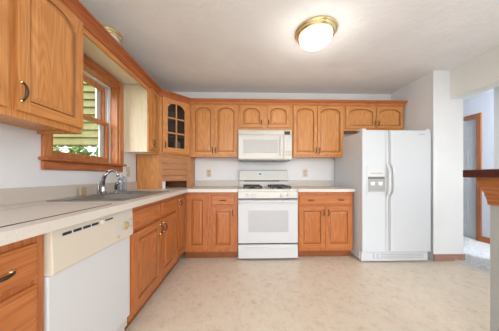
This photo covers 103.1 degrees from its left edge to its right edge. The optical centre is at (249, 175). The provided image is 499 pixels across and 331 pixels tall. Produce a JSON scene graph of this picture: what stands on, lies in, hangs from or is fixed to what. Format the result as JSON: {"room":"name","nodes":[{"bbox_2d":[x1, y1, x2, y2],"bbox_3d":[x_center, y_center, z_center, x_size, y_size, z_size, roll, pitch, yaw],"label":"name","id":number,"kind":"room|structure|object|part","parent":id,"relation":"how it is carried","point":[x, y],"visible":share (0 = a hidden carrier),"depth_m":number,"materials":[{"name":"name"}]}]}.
{"room":"kitchen","nodes":[
{"label":"kitchen","id":0,"kind":"room"},
{"bbox_2d":[0,53,139,187],"bbox_3d":[-1.455,-0.130,0.340,0.150,2.400,5.760,0,0,-2],"label":"wall","id":1,"kind":"structure","parent":0,"point":[20,148],"depth_m":1.28,"materials":[{"name":"white paint"}]},
{"bbox_2d":[0,0,82,133],"bbox_3d":[-1.227,-0.660,0.897,0.337,0.760,0.862,0,0,-2],"label":"upper cabinet","id":2,"kind":"object","parent":1,"relation":"attached to","point":[41,41],"visible":1,"depth_m":1.06,"materials":[{"name":"brown wood"}]},
{"bbox_3d":[-1.100,-0.666,0.700,0.020,0.703,0.400,0,0,-2],"label":"door","id":3,"kind":"part","parent":2,"relation":"part of","materials":[{"name":"brown wood"}]},
{"bbox_3d":[-1.078,-0.405,0.950,0.037,0.104,0.015,0,0,-2],"label":"handle","id":4,"kind":"part","parent":2,"relation":"part of","materials":[{"name":"brown metal"}]},
{"bbox_3d":[-1.106,-0.672,1.129,0.008,0.606,0.274,0,0,-2],"label":"door panel","id":5,"kind":"part","parent":2,"relation":"part of","materials":[{"name":"brown wood"}]},
{"bbox_2d":[83,27,148,90],"bbox_3d":[-1.280,-1.020,1.796,0.279,0.091,0.934,0,0,-2],"label":"valance","id":6,"kind":"object","parent":2,"relation":"attached to","point":[93,48],"visible":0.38,"depth_m":1.77,"materials":[{"name":"brown wood"}]},
{"bbox_2d":[0,182,136,205],"bbox_3d":[-1.399,0.117,1.432,0.018,0.095,2.140,0,0,-2],"label":"backsplash","id":7,"kind":"structure","parent":1,"relation":"attached to","point":[8,196],"depth_m":1.37,"materials":[{"name":"laminate"}]},
{"bbox_2d":[38,53,126,171],"bbox_3d":[-1.469,-0.538,1.771,0.209,0.989,0.912,0,0,-2],"label":"window","id":8,"kind":"structure","parent":1,"relation":"in","point":[109,97],"depth_m":2.03,"materials":[{"name":"brown wood"}]},
{"bbox_3d":[-1.512,-0.349,1.776,0.030,0.434,0.695,0,0,-2],"label":"sash","id":9,"kind":"part","parent":8,"relation":"part of","materials":[{"name":"red wood"}]},
{"bbox_3d":[-1.408,-0.582,1.779,0.021,0.903,0.891,0,0,-2],"label":"casing","id":10,"kind":"part","parent":8,"relation":"part of","materials":[{"name":"red wood"}]},
{"bbox_3d":[-1.544,-0.732,1.775,0.030,0.406,0.695,0,0,-2],"label":"sash","id":11,"kind":"part","parent":8,"relation":"part of","materials":[{"name":"red wood"}]},
{"bbox_3d":[-1.408,-0.999,1.779,0.021,0.068,0.755,0,0,-2],"label":"head casing","id":12,"kind":"part","parent":8,"relation":"part of","materials":[{"name":"red wood"}]},
{"bbox_2d":[126,167,129,176],"bbox_3d":[-1.428,-0.050,2.331,0.014,0.116,0.072,0,0,-2],"label":"switch plate","id":13,"kind":"object","parent":1,"relation":"attached to","point":[127,168],"visible":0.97,"depth_m":2.32,"materials":[{"name":"beige plastic"}]},
{"bbox_2d":[124,85,158,153],"bbox_3d":[-1.268,-0.659,2.391,0.337,0.762,0.250,0,0,-2],"label":"upper cabinet","id":14,"kind":"object","parent":1,"relation":"attached to","point":[141,106],"visible":0.95,"depth_m":2.27,"materials":[{"name":"brown wood"}]},
{"bbox_3d":[-1.166,-0.659,2.393,0.019,0.762,0.250,0,0,-2],"label":"frame","id":15,"kind":"part","parent":14,"relation":"part of","materials":[{"name":"brown wood"}]},
{"bbox_3d":[-1.147,-0.661,2.397,0.020,0.713,0.195,0,0,-2],"label":"door","id":16,"kind":"part","parent":14,"relation":"part of","materials":[{"name":"brown wood"}]},
{"bbox_3d":[-1.141,-0.666,2.397,0.008,0.639,0.113,0,0,-2],"label":"door panel","id":17,"kind":"part","parent":14,"relation":"part of","materials":[{"name":"brown wood"}]},
{"bbox_2d":[173,92,389,185],"bbox_3d":[0.418,-0.130,3.223,3.755,2.400,0.100,0,0,-2],"label":"wall","id":18,"kind":"structure","parent":0,"point":[222,168],"depth_m":3.17,"materials":[{"name":"white paint"}]},
{"bbox_2d":[158,97,189,156],"bbox_3d":[-1.151,-0.658,2.824,0.593,0.763,0.608,0,0,-2],"label":"upper cabinet","id":19,"kind":"object","parent":18,"relation":"attached to","point":[174,116],"visible":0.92,"depth_m":2.74,"materials":[{"name":"brown wood"}]},
{"bbox_2d":[168,117,183,124],"bbox_3d":[-1.111,-0.787,2.781,0.220,0.015,0.431,0,0,43],"label":"shelf","id":20,"kind":"object","parent":19,"relation":"attached to","point":[169,120],"depth_m":2.83,"materials":[{"name":"brown wood"}]},
{"bbox_2d":[168,135,183,140],"bbox_3d":[-1.111,-0.537,2.781,0.220,0.015,0.431,0,0,43],"label":"shelf","id":21,"kind":"object","parent":19,"relation":"attached to","point":[169,137],"depth_m":2.80,"materials":[{"name":"brown wood"}]},
{"bbox_2d":[174,141,180,148],"bbox_3d":[-1.015,-0.391,2.782,0.086,0.186,0.086,0,0,-2],"label":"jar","id":22,"kind":"object","parent":19,"relation":"in","point":[178,143],"visible":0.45,"depth_m":2.75,"materials":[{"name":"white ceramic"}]},
{"bbox_2d":[190,105,237,158],"bbox_3d":[-0.513,-0.658,2.976,0.690,0.763,0.342,0,0,-2],"label":"upper cabinet","id":23,"kind":"object","parent":18,"relation":"attached to","point":[213,129],"visible":0.94,"depth_m":2.85,"materials":[{"name":"brown wood"}]},
{"bbox_3d":[-0.665,-0.662,2.848,0.311,0.712,0.020,0,0,-2],"label":"door","id":24,"kind":"part","parent":23,"relation":"part of","materials":[{"name":"brown wood"}]},
{"bbox_3d":[-0.665,-0.666,2.841,0.225,0.635,0.008,0,0,-2],"label":"door panel","id":25,"kind":"part","parent":23,"relation":"part of","materials":[{"name":"brown wood"}]},
{"bbox_3d":[-0.340,-0.662,2.857,0.325,0.712,0.020,0,0,-2],"label":"door","id":26,"kind":"part","parent":23,"relation":"part of","materials":[{"name":"brown wood"}]},
{"bbox_3d":[-0.340,-0.666,2.850,0.239,0.635,0.008,0,0,-2],"label":"door panel","id":27,"kind":"part","parent":23,"relation":"part of","materials":[{"name":"brown wood"}]},
{"bbox_2d":[196,180,238,185],"bbox_3d":[-0.506,0.117,3.136,0.679,0.095,0.018,0,0,-2],"label":"backsplash","id":28,"kind":"structure","parent":18,"relation":"attached to","point":[198,182],"depth_m":3.13,"materials":[{"name":"laminate"}]},
{"bbox_2d":[238,105,291,129],"bbox_3d":[0.229,-0.850,2.997,0.790,0.380,0.342,0,0,-2],"label":"upper cabinet","id":29,"kind":"object","parent":18,"relation":"attached to","point":[250,117],"visible":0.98,"depth_m":2.87,"materials":[{"name":"brown wood"}]},
{"bbox_3d":[0.028,-0.862,2.867,0.320,0.313,0.020,0,0,-2],"label":"door","id":30,"kind":"part","parent":29,"relation":"part of","materials":[{"name":"brown wood"}]},
{"bbox_3d":[0.029,-0.866,2.861,0.234,0.236,0.008,0,0,-2],"label":"door panel","id":31,"kind":"part","parent":29,"relation":"part of","materials":[{"name":"brown wood"}]},
{"bbox_2d":[238,130,291,161],"bbox_3d":[0.217,-0.438,2.961,0.758,0.440,0.407,0,0,-2],"label":"microwave","id":32,"kind":"object","parent":29,"relation":"attached to","point":[253,145],"visible":1,"depth_m":2.79,"materials":[{"name":"white plastic"}]},
{"bbox_3d":[0.163,-0.408,2.801,0.641,0.340,0.030,0,0,-2],"label":"door","id":33,"kind":"part","parent":32,"relation":"part of","materials":[{"name":"white plastic"}]},
{"bbox_3d":[0.216,-0.444,2.991,0.758,0.428,0.347,0,0,-2],"label":"casing","id":34,"kind":"part","parent":32,"relation":"part of","materials":[{"name":"white plastic"}]},
{"bbox_3d":[0.442,-0.415,2.779,0.030,0.250,0.032,0,0,-2],"label":"door handle","id":35,"kind":"part","parent":32,"relation":"part of","materials":[{"name":"white plastic"}]},
{"bbox_3d":[0.543,-0.408,2.811,0.114,0.340,0.030,0,0,-2],"label":"control panel","id":36,"kind":"part","parent":32,"relation":"part of","materials":[{"name":"white plastic"}]},
{"bbox_3d":[0.418,-0.862,2.878,0.322,0.313,0.020,0,0,-2],"label":"door","id":37,"kind":"part","parent":29,"relation":"part of","materials":[{"name":"brown wood"}]},
{"bbox_3d":[0.418,-0.866,2.872,0.236,0.236,0.008,0,0,-2],"label":"door panel","id":38,"kind":"part","parent":29,"relation":"part of","materials":[{"name":"brown wood"}]},
{"bbox_2d":[303,170,307,176],"bbox_3d":[0.897,-0.045,3.181,0.072,0.116,0.009,0,0,-2],"label":"wall outlet","id":39,"kind":"object","parent":18,"relation":"attached to","point":[305,172],"visible":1,"depth_m":3.18,"materials":[{"name":"beige plastic"}]},
{"bbox_2d":[287,180,332,185],"bbox_3d":[0.971,0.117,3.177,0.738,0.095,0.018,0,0,-2],"label":"backsplash","id":40,"kind":"structure","parent":18,"relation":"attached to","point":[290,182],"depth_m":3.17,"materials":[{"name":"laminate"}]},
{"bbox_2d":[292,106,343,158],"bbox_3d":[1.006,-0.658,3.018,0.760,0.763,0.342,0,0,-2],"label":"upper cabinet","id":41,"kind":"object","parent":18,"relation":"attached to","point":[317,131],"visible":0.97,"depth_m":2.89,"materials":[{"name":"brown wood"}]},
{"bbox_3d":[0.814,-0.662,2.889,0.342,0.712,0.020,0,0,-2],"label":"door","id":42,"kind":"part","parent":41,"relation":"part of","materials":[{"name":"brown wood"}]},
{"bbox_3d":[0.814,-0.666,2.882,0.256,0.635,0.008,0,0,-2],"label":"door panel","id":43,"kind":"part","parent":41,"relation":"part of","materials":[{"name":"brown wood"}]},
{"bbox_3d":[1.182,-0.662,2.899,0.378,0.712,0.020,0,0,-2],"label":"door","id":44,"kind":"part","parent":41,"relation":"part of","materials":[{"name":"brown wood"}]},
{"bbox_3d":[1.182,-0.666,2.893,0.292,0.635,0.008,0,0,-2],"label":"door panel","id":45,"kind":"part","parent":41,"relation":"part of","materials":[{"name":"brown wood"}]},
{"bbox_2d":[344,106,402,133],"bbox_3d":[1.830,-0.853,3.041,0.885,0.375,0.342,0,0,-2],"label":"upper cabinet","id":46,"kind":"object","parent":18,"relation":"attached to","point":[356,118],"visible":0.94,"depth_m":2.91,"materials":[{"name":"brown wood"}]},
{"bbox_2d":[59,0,407,107],"bbox_3d":[0.130,-1.058,2.406,4.483,0.085,1.903,0,0,-37],"label":"crown molding","id":47,"kind":"structure","parent":46,"relation":"attached to","point":[76,7],"depth_m":2.61,"materials":[{"name":"red wood"}]},
{"bbox_3d":[-1.087,-1.058,1.595,0.306,0.085,2.544,0,0,5],"label":"crown","id":48,"kind":"part","parent":47,"relation":"part of","materials":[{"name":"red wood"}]},
{"bbox_3d":[0.735,-1.058,3.010,3.189,0.085,0.339,0,0,-2],"label":"crown","id":49,"kind":"part","parent":47,"relation":"part of","materials":[{"name":"brown wood"}]},
{"bbox_3d":[1.633,-0.858,2.912,0.441,0.321,0.020,0,0,-2],"label":"door","id":50,"kind":"part","parent":46,"relation":"part of","materials":[{"name":"brown wood"}]},
{"bbox_3d":[1.633,-0.862,2.905,0.355,0.244,0.008,0,0,-2],"label":"door panel","id":51,"kind":"part","parent":46,"relation":"part of","materials":[{"name":"brown wood"}]},
{"bbox_3d":[2.068,-0.858,2.924,0.402,0.321,0.020,0,0,-2],"label":"door","id":52,"kind":"part","parent":46,"relation":"part of","materials":[{"name":"brown wood"}]},
{"bbox_3d":[2.068,-0.862,2.917,0.316,0.244,0.008,0,0,-2],"label":"door panel","id":53,"kind":"part","parent":46,"relation":"part of","materials":[{"name":"brown wood"}]},
{"bbox_2d":[79,0,498,99],"bbox_3d":[1.191,-1.380,0.883,5.470,0.100,6.700,0,0,-2],"label":"ceiling","id":54,"kind":"structure","parent":0,"point":[235,46],"depth_m":1.97,"materials":[{"name":"white paint"}]},
{"bbox_2d":[102,24,122,43],"bbox_3d":[-1.317,-1.271,1.844,0.230,0.117,0.230,0,0,-2],"label":"ceiling light","id":55,"kind":"object","parent":54,"relation":"attached to","point":[116,34],"visible":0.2,"depth_m":1.80,"materials":[{"name":"gold metal"}]},
{"bbox_2d":[295,15,337,50],"bbox_3d":[0.610,-1.254,1.828,0.376,0.152,0.376,0,0,-2],"label":"ceiling light","id":56,"kind":"object","parent":54,"relation":"attached to","point":[316,32],"visible":1,"depth_m":1.73,"materials":[{"name":"white glass"}]},
{"bbox_3d":[0.610,-1.239,1.828,0.301,0.091,0.301,0,0,-2],"label":"lamp shade","id":57,"kind":"part","parent":56,"relation":"part of","materials":[{"name":"white glass"}]},
{"bbox_2d":[125,236,489,330],"bbox_3d":[1.192,1.116,0.833,5.470,0.108,6.600,0,0,-2],"label":"floor","id":58,"kind":"structure","parent":0,"point":[327,293],"depth_m":1.77,"materials":[{"name":"beige tile"}]},
{"bbox_2d":[0,234,42,330],"bbox_3d":[-1.055,0.638,0.587,0.664,0.864,0.319,0,0,-2],"label":"base cabinet","id":59,"kind":"object","parent":58,"relation":"on","point":[21,262],"visible":0.91,"depth_m":0.67,"materials":[{"name":"brown wood"}]},
{"bbox_3d":[-0.741,0.306,0.592,0.037,0.014,0.095,0,0,-2],"label":"handle","id":60,"kind":"part","parent":59,"relation":"part of","materials":[{"name":"brown metal"}]},
{"bbox_3d":[-0.770,0.521,0.585,0.020,0.258,0.269,0,0,-2],"label":"drawer","id":61,"kind":"part","parent":59,"relation":"part of","materials":[{"name":"brown wood"}]},
{"bbox_3d":[-0.770,0.306,0.585,0.020,0.128,0.269,0,0,-2],"label":"drawer","id":62,"kind":"part","parent":59,"relation":"part of","materials":[{"name":"brown wood"}]},
{"bbox_2d":[43,208,132,330],"bbox_3d":[-1.070,0.639,1.027,0.658,0.862,0.553,0,0,-2],"label":"dishwasher","id":63,"kind":"object","parent":58,"relation":"on","point":[86,265],"visible":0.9,"depth_m":0.95,"materials":[{"name":"white plastic"}]},
{"bbox_3d":[-0.791,0.297,1.035,0.057,0.178,0.553,0,0,-2],"label":"control panel","id":64,"kind":"part","parent":63,"relation":"part of","materials":[{"name":"beige plastic"}]},
{"bbox_3d":[-0.824,0.951,1.034,0.050,0.062,0.543,0,0,-2],"label":"panel","id":65,"kind":"part","parent":63,"relation":"part of","materials":[{"name":"white metal"}]},
{"bbox_3d":[-0.771,0.315,1.223,0.006,0.100,0.160,0,0,-2],"label":"dial plate","id":66,"kind":"part","parent":63,"relation":"part of","materials":[{"name":"beige plastic"}]},
{"bbox_2d":[125,196,176,329],"bbox_3d":[-1.087,0.638,1.764,0.664,0.864,0.914,0,0,-2],"label":"base cabinet","id":67,"kind":"object","parent":58,"relation":"on","point":[153,240],"visible":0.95,"depth_m":1.59,"materials":[{"name":"brown wood"}]},
{"bbox_2d":[0,180,238,245],"bbox_3d":[-0.773,0.137,1.758,1.289,0.134,2.758,0,0,-2],"label":"countertop","id":68,"kind":"structure","parent":67,"relation":"on","point":[10,198],"depth_m":1.23,"materials":[{"name":"laminate"}]},
{"bbox_2d":[0,204,109,227],"bbox_3d":[-0.990,0.163,0.875,0.380,0.002,0.565,0,0,-2],"label":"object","id":69,"kind":"object","parent":68,"relation":"on","point":[8,217],"visible":1,"depth_m":0.90,"materials":[{"name":"beige"}]},
{"bbox_2d":[78,187,85,195],"bbox_3d":[-1.371,0.127,1.623,0.024,0.075,0.060,0,0,-2],"label":"sponge","id":70,"kind":"object","parent":68,"relation":"on","point":[81,190],"visible":0.97,"depth_m":1.61,"materials":[{"name":"beige"}]},
{"bbox_2d":[92,169,119,194],"bbox_3d":[-1.226,0.050,1.737,0.168,0.220,0.200,0,0,-2],"label":"faucet","id":71,"kind":"object","parent":68,"relation":"on","point":[101,188],"visible":0.99,"depth_m":1.72,"materials":[{"name":"silver metal"}]},
{"bbox_3d":[-1.249,0.059,1.689,0.095,0.189,0.030,0,0,-9],"label":"lever","id":72,"kind":"part","parent":71,"relation":"part of","materials":[{"name":"silver metal"}]},
{"bbox_3d":[-1.219,0.020,1.739,0.154,0.160,0.028,0,0,-4],"label":"spout","id":73,"kind":"part","parent":71,"relation":"part of","materials":[{"name":"silver metal"}]},
{"bbox_2d":[48,191,167,200],"bbox_3d":[-1.090,0.245,1.710,0.479,0.171,0.844,0,0,-2],"label":"sink","id":74,"kind":"object","parent":68,"relation":"in","point":[122,195],"visible":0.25,"depth_m":1.68,"materials":[{"name":"silver metal"}]},
{"bbox_2d":[70,195,141,199],"bbox_3d":[-1.057,0.246,1.506,0.360,0.170,0.370,0,0,-2],"label":"basin","id":75,"kind":"object","parent":74,"relation":"in","point":[98,197],"depth_m":1.68,"materials":[{"name":"silver metal"}]},
{"bbox_2d":[113,182,119,192],"bbox_3d":[-1.261,0.107,1.881,0.053,0.106,0.039,0,0,-2],"label":"sprayer","id":76,"kind":"object","parent":74,"relation":"on","point":[116,183],"visible":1,"depth_m":1.87,"materials":[{"name":"silver metal"}]},
{"bbox_2d":[114,191,162,193],"bbox_3d":[-1.069,0.246,1.916,0.360,0.170,0.370,0,0,-2],"label":"basin","id":77,"kind":"object","parent":74,"relation":"in","point":[127,192],"depth_m":2.09,"materials":[{"name":"silver metal"}]},
{"bbox_2d":[136,154,194,188],"bbox_3d":[-1.151,-0.056,2.824,0.593,0.440,0.608,0,0,-2],"label":"appliance garage","id":78,"kind":"object","parent":68,"relation":"on","point":[151,169],"visible":1,"depth_m":2.57,"materials":[{"name":"brown wood"}]},
{"bbox_3d":[-1.300,-0.056,2.523,0.279,0.440,0.015,0,0,-2],"label":"panel","id":79,"kind":"part","parent":78,"relation":"part of","materials":[{"name":"brown wood"}]},
{"bbox_3d":[-1.015,-0.056,2.692,0.019,0.440,0.451,0,0,43],"label":"frame","id":80,"kind":"part","parent":78,"relation":"part of","materials":[{"name":"brown wood"}]},
{"bbox_3d":[-1.015,-0.089,2.692,0.013,0.318,0.351,0,0,43],"label":"tambour door","id":81,"kind":"part","parent":78,"relation":"part of","materials":[{"name":"brown wood"}]},
{"bbox_3d":[-0.867,-0.056,2.994,0.015,0.440,0.284,0,0,-2],"label":"panel","id":82,"kind":"part","parent":78,"relation":"part of","materials":[{"name":"brown wood"}]},
{"bbox_3d":[-0.796,0.307,1.555,0.020,0.126,0.435,0,0,-2],"label":"false drawer","id":83,"kind":"part","parent":67,"relation":"part of","materials":[{"name":"brown wood"}]},
{"bbox_3d":[-0.796,0.658,1.555,0.020,0.533,0.435,0,0,-2],"label":"door","id":84,"kind":"part","parent":67,"relation":"part of","materials":[{"name":"brown wood"}]},
{"bbox_3d":[-0.790,0.658,1.555,0.008,0.419,0.321,0,0,-2],"label":"door panel","id":85,"kind":"part","parent":67,"relation":"part of","materials":[{"name":"brown wood"}]},
{"bbox_3d":[-0.809,0.307,2.003,0.020,0.126,0.406,0,0,-2],"label":"false drawer","id":86,"kind":"part","parent":67,"relation":"part of","materials":[{"name":"brown wood"}]},
{"bbox_3d":[-0.809,0.658,2.003,0.020,0.533,0.406,0,0,-2],"label":"door","id":87,"kind":"part","parent":67,"relation":"part of","materials":[{"name":"brown wood"}]},
{"bbox_3d":[-0.803,0.658,2.003,0.008,0.419,0.292,0,0,-2],"label":"door panel","id":88,"kind":"part","parent":67,"relation":"part of","materials":[{"name":"brown wood"}]},
{"bbox_2d":[171,193,184,269],"bbox_3d":[-1.104,0.638,2.362,0.664,0.864,0.280,0,0,-2],"label":"base cabinet","id":89,"kind":"object","parent":58,"relation":"on","point":[180,209],"visible":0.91,"depth_m":2.32,"materials":[{"name":"brown wood"}]},
{"bbox_3d":[-0.839,0.588,2.370,0.019,0.764,0.280,0,0,-2],"label":"frame","id":90,"kind":"part","parent":89,"relation":"part of","materials":[{"name":"brown wood"}]},
{"bbox_3d":[-0.819,0.585,2.359,0.020,0.681,0.233,0,0,-2],"label":"door","id":91,"kind":"part","parent":89,"relation":"part of","materials":[{"name":"brown wood"}]},
{"bbox_3d":[-0.813,0.585,2.359,0.008,0.587,0.139,0,0,-2],"label":"door panel","id":92,"kind":"part","parent":89,"relation":"part of","materials":[{"name":"brown wood"}]},
{"bbox_2d":[184,192,237,257],"bbox_3d":[-0.499,0.638,2.810,0.682,0.864,0.674,0,0,-2],"label":"base cabinet","id":93,"kind":"object","parent":58,"relation":"on","point":[211,218],"visible":0.94,"depth_m":2.52,"materials":[{"name":"brown wood"}]},
{"bbox_3d":[-0.666,0.589,2.515,0.252,0.685,0.020,0,0,-2],"label":"door","id":94,"kind":"part","parent":93,"relation":"part of","materials":[{"name":"brown wood"}]},
{"bbox_3d":[-0.666,0.589,2.509,0.144,0.577,0.008,0,0,-2],"label":"door panel","id":95,"kind":"part","parent":93,"relation":"part of","materials":[{"name":"brown wood"}]},
{"bbox_3d":[-0.336,0.308,2.525,0.300,0.124,0.020,0,0,-2],"label":"drawer","id":96,"kind":"part","parent":93,"relation":"part of","materials":[{"name":"brown wood"}]},
{"bbox_3d":[-0.336,0.663,2.525,0.300,0.536,0.020,0,0,-2],"label":"door","id":97,"kind":"part","parent":93,"relation":"part of","materials":[{"name":"brown wood"}]},
{"bbox_3d":[-0.336,0.663,2.518,0.186,0.422,0.008,0,0,-2],"label":"door panel","id":98,"kind":"part","parent":93,"relation":"part of","materials":[{"name":"brown wood"}]},
{"bbox_2d":[238,170,297,258],"bbox_3d":[0.227,0.487,2.803,0.756,1.166,0.699,0,0,-2],"label":"gas range","id":99,"kind":"object","parent":58,"relation":"on","point":[267,206],"visible":1,"depth_m":2.50,"materials":[{"name":"white metal"}]},
{"bbox_3d":[0.242,-0.030,3.075,0.255,0.070,0.016,0,0,-2],"label":"clock panel","id":100,"kind":"part","parent":99,"relation":"part of","materials":[{"name":"white"}]},
{"bbox_2d":[238,199,297,242],"bbox_3d":[0.235,0.574,2.510,0.756,0.548,0.112,0,0,-2],"label":"oven","id":101,"kind":"object","parent":99,"relation":"in","point":[259,220],"depth_m":2.50,"materials":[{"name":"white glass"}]},
{"bbox_2d":[238,187,297,190],"bbox_3d":[0.226,0.179,2.830,0.756,0.029,0.635,0,0,-2],"label":"cooktop","id":102,"kind":"object","parent":99,"relation":"in","point":[240,188],"depth_m":2.52,"materials":[{"name":"white metal"}]},
{"bbox_3d":[0.234,0.238,2.533,0.756,0.089,0.070,0,0,-2],"label":"control panel","id":103,"kind":"part","parent":99,"relation":"part of","materials":[{"name":"white metal"}]},
{"bbox_3d":[0.234,0.955,2.531,0.756,0.175,0.068,0,0,-2],"label":"broiler drawer","id":104,"kind":"part","parent":99,"relation":"part of","materials":[{"name":"white metal"}]},
{"bbox_3d":[0.235,0.908,2.491,0.600,0.023,0.015,0,0,-2],"label":"drawer handle","id":105,"kind":"part","parent":99,"relation":"part of","materials":[{"name":"white metal"}]},
{"bbox_2d":[297,192,352,256],"bbox_3d":[0.980,0.638,2.851,0.722,0.864,0.674,0,0,-2],"label":"base cabinet","id":106,"kind":"object","parent":58,"relation":"on","point":[325,219],"visible":0.95,"depth_m":2.56,"materials":[{"name":"brown wood"}]},
{"bbox_3d":[0.809,0.661,2.557,0.340,0.539,0.020,0,0,-2],"label":"door","id":107,"kind":"part","parent":106,"relation":"part of","materials":[{"name":"brown wood"}]},
{"bbox_3d":[0.809,0.661,2.550,0.226,0.425,0.008,0,0,-2],"label":"door panel","id":108,"kind":"part","parent":106,"relation":"part of","materials":[{"name":"brown wood"}]},
{"bbox_2d":[287,180,354,191],"bbox_3d":[0.980,0.137,2.857,0.738,0.134,0.658,0,0,-2],"label":"countertop","id":109,"kind":"structure","parent":106,"relation":"on","point":[301,185],"depth_m":3.11,"materials":[{"name":"laminate"}]},
{"bbox_3d":[0.985,0.307,2.561,0.692,0.126,0.020,0,0,-2],"label":"drawer","id":110,"kind":"part","parent":106,"relation":"part of","materials":[{"name":"brown wood"}]},
{"bbox_3d":[1.158,0.661,2.566,0.346,0.539,0.020,0,0,-2],"label":"door","id":111,"kind":"part","parent":106,"relation":"part of","materials":[{"name":"brown wood"}]},
{"bbox_3d":[1.158,0.661,2.560,0.232,0.425,0.008,0,0,-2],"label":"door panel","id":112,"kind":"part","parent":106,"relation":"part of","materials":[{"name":"brown wood"}]},
{"bbox_2d":[335,129,430,260],"bbox_3d":[1.794,0.244,2.766,0.860,1.652,0.810,0,0,-2],"label":"refrigerator","id":113,"kind":"object","parent":58,"relation":"on","point":[389,171],"visible":0.95,"depth_m":2.42,"materials":[{"name":"white metal"}]},
{"bbox_3d":[1.537,0.185,2.445,0.328,1.495,0.063,0,0,-2],"label":"freezer door","id":114,"kind":"part","parent":113,"relation":"part of","materials":[{"name":"white metal"}]},
{"bbox_2d":[368,177,384,178],"bbox_3d":[1.544,0.022,2.411,0.200,0.026,0.006,0,0,-2],"label":"water dispenser","id":115,"kind":"object","parent":113,"relation":"attached to","point":[368,177],"depth_m":2.41,"materials":[{"name":"grey plastic"}]},
{"bbox_3d":[1.547,0.058,2.420,0.257,0.345,0.028,0,0,-2],"label":"dispenser frame","id":116,"kind":"part","parent":113,"relation":"part of","materials":[{"name":"white plastic"}]},
{"bbox_3d":[1.676,0.185,2.388,0.028,1.470,0.061,0,0,-2],"label":"handle","id":117,"kind":"part","parent":113,"relation":"part of","materials":[{"name":"white plastic"}]},
{"bbox_3d":[1.732,0.185,2.389,0.028,1.470,0.061,0,0,-2],"label":"handle","id":118,"kind":"part","parent":113,"relation":"part of","materials":[{"name":"white plastic"}]},
{"bbox_3d":[1.970,0.185,2.457,0.524,1.495,0.063,0,0,-2],"label":"fridge door","id":119,"kind":"part","parent":113,"relation":"part of","materials":[{"name":"white metal"}]},
{"bbox_2d":[454,260,489,275],"bbox_3d":[2.645,1.062,0.681,0.055,0.016,3.615,0,0,-2],"label":"trim","id":120,"kind":"structure","parent":58,"relation":"on","point":[457,261],"depth_m":2.29,"materials":[{"name":"silver metal"}]},
{"bbox_2d":[390,70,462,260],"bbox_3d":[2.488,-0.130,3.335,0.390,2.400,1.670,0,0,-2],"label":"wall","id":121,"kind":"structure","parent":0,"point":[429,105],"depth_m":2.50,"materials":[{"name":"white paint"}]},
{"bbox_2d":[433,254,464,260],"bbox_3d":[2.517,1.028,2.494,0.404,0.085,0.014,0,0,-2],"label":"baseboard","id":122,"kind":"structure","parent":121,"relation":"attached to","point":[436,257],"depth_m":2.49,"materials":[{"name":"brown wood"}]},
{"bbox_2d":[450,46,498,98],"bbox_3d":[2.687,-1.155,0.039,0.175,0.350,4.929,0,0,-2],"label":"beam","id":123,"kind":"structure","parent":121,"relation":"attached to","point":[480,74],"depth_m":2.22,"materials":[{"name":"white paint"}]},
{"bbox_2d":[463,90,493,237],"bbox_3d":[3.876,-0.130,0.908,0.100,2.400,6.600,0,0,-2],"label":"wall","id":124,"kind":"structure","parent":0,"point":[484,103],"depth_m":3.16,"materials":[{"name":"grey paint"}]},
{"bbox_2d":[463,112,481,241],"bbox_3d":[3.774,0.016,3.676,0.150,2.092,0.940,0,0,-2],"label":"door","id":125,"kind":"structure","parent":124,"relation":"in","point":[472,129],"depth_m":3.35,"materials":[{"name":"grey paint"}]},
{"bbox_3d":[3.766,0.000,3.681,0.009,1.700,0.610,0,0,-2],"label":"panel","id":126,"kind":"part","parent":125,"relation":"part of","materials":[{"name":"grey paint"}]},
{"bbox_2d":[481,236,489,243],"bbox_3d":[3.765,1.016,2.805,0.018,0.092,0.798,0,0,-2],"label":"baseboard","id":127,"kind":"structure","parent":124,"relation":"attached to","point":[483,239],"depth_m":3.15,"materials":[{"name":"red wood"}]},
{"bbox_2d":[463,169,498,330],"bbox_3d":[1.530,0.516,0.028,0.400,1.107,2.370,0,0,-2],"label":"wall","id":128,"kind":"structure","parent":0,"point":[488,179],"depth_m":1.15,"materials":[{"name":"paint"}]},
{"bbox_3d":[1.530,0.091,0.011,0.296,0.163,2.337,0,0,-2],"label":"cove moulding","id":129,"kind":"part","parent":128,"relation":"part of","materials":[{"name":"brown wood"}]},
{"bbox_2d":[494,86,498,168],"bbox_3d":[3.106,-0.134,0.004,0.110,2.392,4.835,0,0,-2],"label":"wall partition","id":130,"kind":"structure","parent":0,"point":[496,89],"depth_m":2.39,"materials":[{"name":"white paint"}]},
{"label":"outside","id":131,"kind":"structure","parent":0,"visible":0},
{"bbox_3d":[-7.937,1.520,6.282,12.480,0.100,19.000,0,0,-2],"label":"ground","id":132,"kind":"structure","parent":131,"visible":0},
{"bbox_2d":[53,146,61,151],"bbox_3d":[-8.678,-0.016,8.546,1.388,2.975,1.367,0,0,-37],"label":"shrub","id":133,"kind":"object","parent":132,"relation":"on","point":[56,148],"visible":0.02,"depth_m":8.59,"materials":[{"name":"green plant"}]},
{"bbox_2d":[53,81,97,147],"bbox_3d":[-4.758,-1.030,6.540,5.850,5.000,3.260,0,0,-2],"label":"house siding","id":134,"kind":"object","parent":132,"relation":"on","point":[89,136],"visible":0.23,"depth_m":4.95,"materials":[{"name":"yellow plastic"}]},
{"bbox_2d":[66,146,92,155],"bbox_3d":[-7.344,0.016,8.465,1.401,2.911,1.359,0,0,-40],"label":"shrub","id":135,"kind":"object","parent":132,"relation":"on","point":[75,150],"visible":0.07,"depth_m":8.36,"materials":[{"name":"green plant"}]},
{"bbox_2d":[92,146,97,156],"bbox_3d":[-5.990,-0.071,8.452,1.442,3.085,1.404,0,0,-2],"label":"shrub","id":136,"kind":"object","parent":132,"relation":"on","point":[96,151],"visible":0.02,"depth_m":8.07,"materials":[{"name":"green plant"}]}
]}

